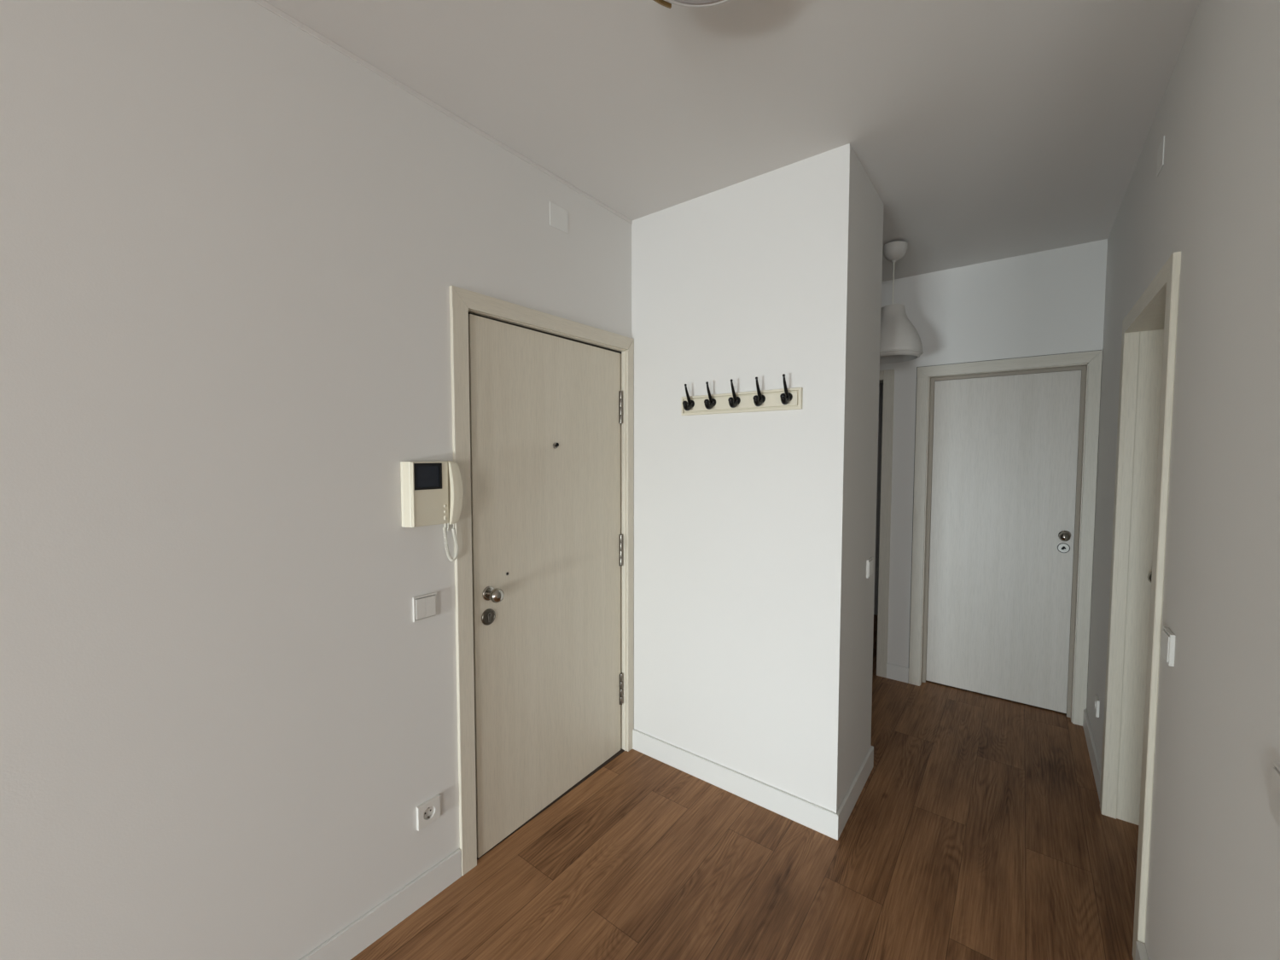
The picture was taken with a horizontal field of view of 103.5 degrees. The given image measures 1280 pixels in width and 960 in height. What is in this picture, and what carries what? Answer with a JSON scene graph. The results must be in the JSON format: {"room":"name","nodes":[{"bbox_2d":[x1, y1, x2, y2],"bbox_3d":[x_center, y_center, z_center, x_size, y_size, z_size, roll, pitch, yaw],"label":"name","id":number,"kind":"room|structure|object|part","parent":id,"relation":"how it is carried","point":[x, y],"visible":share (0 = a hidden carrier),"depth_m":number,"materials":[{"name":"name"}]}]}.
{"room":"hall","nodes":[
{"label":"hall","id":0,"kind":"room"},
{"bbox_2d":[0,0,631,959],"bbox_3d":[-1.877,0.164,0.292,0.200,2.653,9.183,2,4,37],"label":"wall","id":1,"kind":"structure","parent":0,"point":[233,247],"depth_m":1.24,"materials":[{"name":"white paint"}]},
{"bbox_2d":[299,849,461,959],"bbox_3d":[-2.606,1.495,-0.778,0.012,0.100,6.493,2,4,37],"label":"baseboard","id":2,"kind":"structure","parent":1,"relation":"attached to","point":[364,931],"depth_m":1.60,"materials":[{"name":"white wood"}]},
{"bbox_2d":[412,592,436,622],"bbox_3d":[-0.710,0.420,1.669,0.012,0.081,0.081,2,4,37],"label":"light switch","id":3,"kind":"object","parent":1,"relation":"attached to","point":[424,606],"visible":1,"depth_m":1.66,"materials":[{"name":"white plastic"}]},
{"bbox_2d":[416,794,440,831],"bbox_3d":[-0.713,1.121,1.701,0.010,0.079,0.079,2,4,37],"label":"wall socket","id":4,"kind":"object","parent":1,"relation":"attached to","point":[428,811],"visible":1,"depth_m":1.70,"materials":[{"name":"white plastic"}]},
{"bbox_2d":[400,460,463,561],"bbox_3d":[-0.675,0.110,1.652,0.068,0.341,0.182,2,4,37],"label":"intercom","id":5,"kind":"object","parent":1,"relation":"attached to","point":[432,492],"visible":1,"depth_m":1.64,"materials":[{"name":"beige plastic"}]},
{"bbox_3d":[-0.677,0.044,1.634,0.008,0.205,0.123,2,4,37],"label":"panel","id":6,"kind":"part","parent":5,"relation":"part of","materials":[{"name":"beige plastic"}]},
{"bbox_3d":[-0.637,0.208,1.705,0.051,0.140,0.025,-3,4,-43],"label":"coiled cord","id":7,"kind":"part","parent":5,"relation":"part of","materials":[{"name":"white plastic"}]},
{"bbox_2d":[252,0,632,223],"bbox_3d":[-2.305,-1.117,-0.506,0.004,0.016,7.494,2,4,37],"label":"trim","id":8,"kind":"structure","parent":1,"relation":"attached to","point":[262,2],"depth_m":1.59,"materials":[{"name":"white paint"}]},
{"bbox_2d":[449,285,634,875],"bbox_3d":[-0.373,0.359,2.180,0.208,2.078,0.999,2,4,37],"label":"door","id":9,"kind":"structure","parent":1,"relation":"in","point":[542,403],"depth_m":2.06,"materials":[{"name":"beige paint"}]},
{"bbox_3d":[-0.534,0.423,1.856,0.069,0.052,0.052,2,4,37],"label":"knob","id":10,"kind":"part","parent":9,"relation":"part of","materials":[{"name":"silver metal"}]},
{"bbox_2d":[549,201,568,233],"bbox_3d":[-0.336,-1.088,2.094,0.003,0.094,0.104,2,4,37],"label":"cover plate","id":11,"kind":"object","parent":1,"relation":"attached to","point":[558,216],"visible":1,"depth_m":2.09,"materials":[{"name":"white plastic"}]},
{"bbox_2d":[264,0,1200,281],"bbox_3d":[0.474,-1.166,-0.648,4.900,0.100,10.933,2,4,37],"label":"ceiling","id":12,"kind":"structure","parent":0,"point":[983,130],"depth_m":1.58,"materials":[{"name":"white paint"}]},
{"bbox_2d":[653,0,731,8],"bbox_3d":[0.130,-1.152,1.045,0.341,0.096,0.330,2,4,37],"label":"ceiling lamp","id":13,"kind":"object","parent":12,"relation":"attached to","point":[688,3],"visible":1,"depth_m":1.19,"materials":[{"name":"white plastic"}]},
{"bbox_2d":[674,0,720,4],"bbox_3d":[0.135,-1.117,1.044,0.307,0.026,0.307,2,4,37],"label":"diffuser","id":14,"kind":"object","parent":13,"relation":"attached to","point":[677,2],"depth_m":1.19,"materials":[{"name":"white glass"}]},
{"bbox_2d":[879,240,923,363],"bbox_3d":[1.379,-0.973,2.751,0.301,0.623,0.301,2,4,37],"label":"pendant lamp","id":15,"kind":"object","parent":12,"relation":"hanging from","point":[900,341],"visible":0.82,"depth_m":2.67,"materials":[{"name":"grey plastic"}]},
{"bbox_3d":[1.379,-1.059,2.746,0.007,0.256,0.006,1,3,15],"label":"cord","id":16,"kind":"part","parent":15,"relation":"part of","materials":[{"name":"white plastic"}]},
{"bbox_3d":[1.379,-0.803,2.759,0.296,0.284,0.296,2,4,37],"label":"lamp shade","id":17,"kind":"part","parent":15,"relation":"part of","materials":[{"name":"grey plastic"}]},
{"bbox_2d":[350,614,1138,959],"bbox_3d":[0.473,1.583,-0.512,4.900,0.100,10.933,2,4,37],"label":"floor","id":18,"kind":"structure","parent":0,"point":[977,829],"depth_m":1.85,"materials":[{"name":"brown wood"}]},
{"bbox_2d":[631,143,884,812],"bbox_3d":[0.536,0.058,2.458,1.022,2.653,0.566,2,4,37],"label":"wall","id":19,"kind":"structure","parent":0,"point":[736,515],"depth_m":2.16,"materials":[{"name":"white paint"}]},
{"bbox_2d":[681,373,802,415],"bbox_3d":[0.398,-0.355,2.135,0.558,0.135,0.082,2,4,37],"label":"rail","id":20,"kind":"object","parent":19,"relation":"attached to","point":[786,398],"visible":1,"depth_m":2.12,"materials":[{"name":"beige wood"}]},
{"bbox_2d":[632,728,873,840],"bbox_3d":[0.545,1.333,2.514,1.022,0.100,0.590,2,4,37],"label":"baseboard","id":21,"kind":"structure","parent":19,"relation":"attached to","point":[828,823],"depth_m":2.21,"materials":[{"name":"white wood"}]},
{"bbox_2d":[833,148,850,813],"bbox_3d":[0.771,0.043,1.928,0.011,2.535,0.011,2,4,37],"label":"trim","id":22,"kind":"structure","parent":19,"relation":"attached to","point":[848,150],"depth_m":1.92,"materials":[{"name":"white paint"}]},
{"bbox_2d":[866,557,872,578],"bbox_3d":[1.041,0.397,2.284,0.012,0.081,0.081,2,4,37],"label":"light switch","id":23,"kind":"object","parent":19,"relation":"attached to","point":[869,561],"visible":1,"depth_m":2.26,"materials":[{"name":"white plastic"}]},
{"bbox_2d":[873,383,883,615],"bbox_3d":[1.896,-0.029,4.224,1.350,2.653,1.350,2,4,37],"label":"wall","id":24,"kind":"structure","parent":0,"point":[881,385],"depth_m":4.71,"materials":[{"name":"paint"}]},
{"bbox_2d":[879,238,1107,700],"bbox_3d":[1.776,0.013,3.374,2.188,2.653,0.150,2,4,37],"label":"wall","id":25,"kind":"structure","parent":0,"point":[1052,301],"depth_m":3.04,"materials":[{"name":"white paint"}]},
{"bbox_2d":[876,369,894,677],"bbox_3d":[1.384,0.290,3.677,0.834,2.069,0.166,2,4,37],"label":"door frame","id":26,"kind":"structure","parent":25,"relation":"in","point":[887,377],"depth_m":3.38,"materials":[{"name":"white wood"}]},
{"bbox_2d":[886,663,908,682],"bbox_3d":[1.724,1.291,3.376,0.132,0.100,0.012,2,4,37],"label":"baseboard","id":27,"kind":"structure","parent":25,"relation":"attached to","point":[893,672],"depth_m":3.37,"materials":[{"name":"white wood"}]},
{"bbox_2d":[908,349,1102,726],"bbox_3d":[2.163,0.319,3.071,0.883,2.071,0.141,2,4,37],"label":"door","id":28,"kind":"structure","parent":25,"relation":"in","point":[1006,450],"depth_m":3.06,"materials":[{"name":"paint"}]},
{"bbox_3d":[2.416,0.322,2.872,0.053,0.053,0.066,2,4,37],"label":"knob","id":29,"kind":"part","parent":28,"relation":"part of","materials":[{"name":"silver metal"}]},
{"bbox_2d":[1086,0,1279,959],"bbox_3d":[1.623,0.109,1.432,0.220,2.653,3.133,2,4,37],"label":"wall","id":30,"kind":"structure","parent":0,"point":[1213,893],"depth_m":1.06,"materials":[{"name":"white paint"}]},
{"bbox_2d":[1082,709,1101,801],"bbox_3d":[2.226,1.335,2.481,0.012,0.100,0.799,2,4,37],"label":"baseboard","id":31,"kind":"structure","parent":30,"relation":"attached to","point":[1095,762],"depth_m":2.45,"materials":[{"name":"white wood"}]},
{"bbox_2d":[1093,694,1099,717],"bbox_3d":[2.186,1.080,2.414,0.010,0.079,0.079,2,4,37],"label":"wall socket","id":32,"kind":"object","parent":30,"relation":"attached to","point":[1096,704],"visible":1,"depth_m":2.39,"materials":[{"name":"white plastic"}]},
{"bbox_2d":[1099,251,1181,959],"bbox_3d":[1.791,0.395,1.708,0.202,2.054,0.880,2,4,37],"label":"door","id":33,"kind":"structure","parent":30,"relation":"in","point":[1149,339],"depth_m":2.01,"materials":[{"name":"beige wood"}]},
{"bbox_3d":[2.010,0.380,1.954,0.063,0.053,0.053,2,4,37],"label":"knob","id":34,"kind":"part","parent":33,"relation":"part of","materials":[{"name":"silver metal"}]},
{"bbox_2d":[1134,940,1148,959],"bbox_3d":[1.014,1.414,0.891,0.018,0.100,1.434,2,4,37],"label":"baseboard","id":35,"kind":"structure","parent":30,"relation":"attached to","point":[1141,952],"depth_m":1.44,"materials":[{"name":"white wood"}]},
{"bbox_2d":[1156,135,1164,177],"bbox_3d":[1.664,-1.033,1.613,0.003,0.090,0.090,2,4,37],"label":"cover plate","id":36,"kind":"object","parent":30,"relation":"attached to","point":[1160,149],"visible":1,"depth_m":1.60,"materials":[{"name":"white plastic"}]},
{"bbox_2d":[1161,626,1175,666],"bbox_3d":[1.379,0.434,1.319,0.012,0.081,0.081,2,4,37],"label":"light switch","id":37,"kind":"object","parent":30,"relation":"attached to","point":[1168,637],"visible":1,"depth_m":1.29,"materials":[{"name":"white plastic"}]},
{"bbox_2d":[1269,761,1279,826],"bbox_3d":[0.928,0.463,0.724,0.012,0.081,0.081,2,4,37],"label":"light switch","id":38,"kind":"object","parent":30,"relation":"attached to","point":[1275,788],"visible":1,"depth_m":0.74,"materials":[{"name":"white plastic"}]}
]}

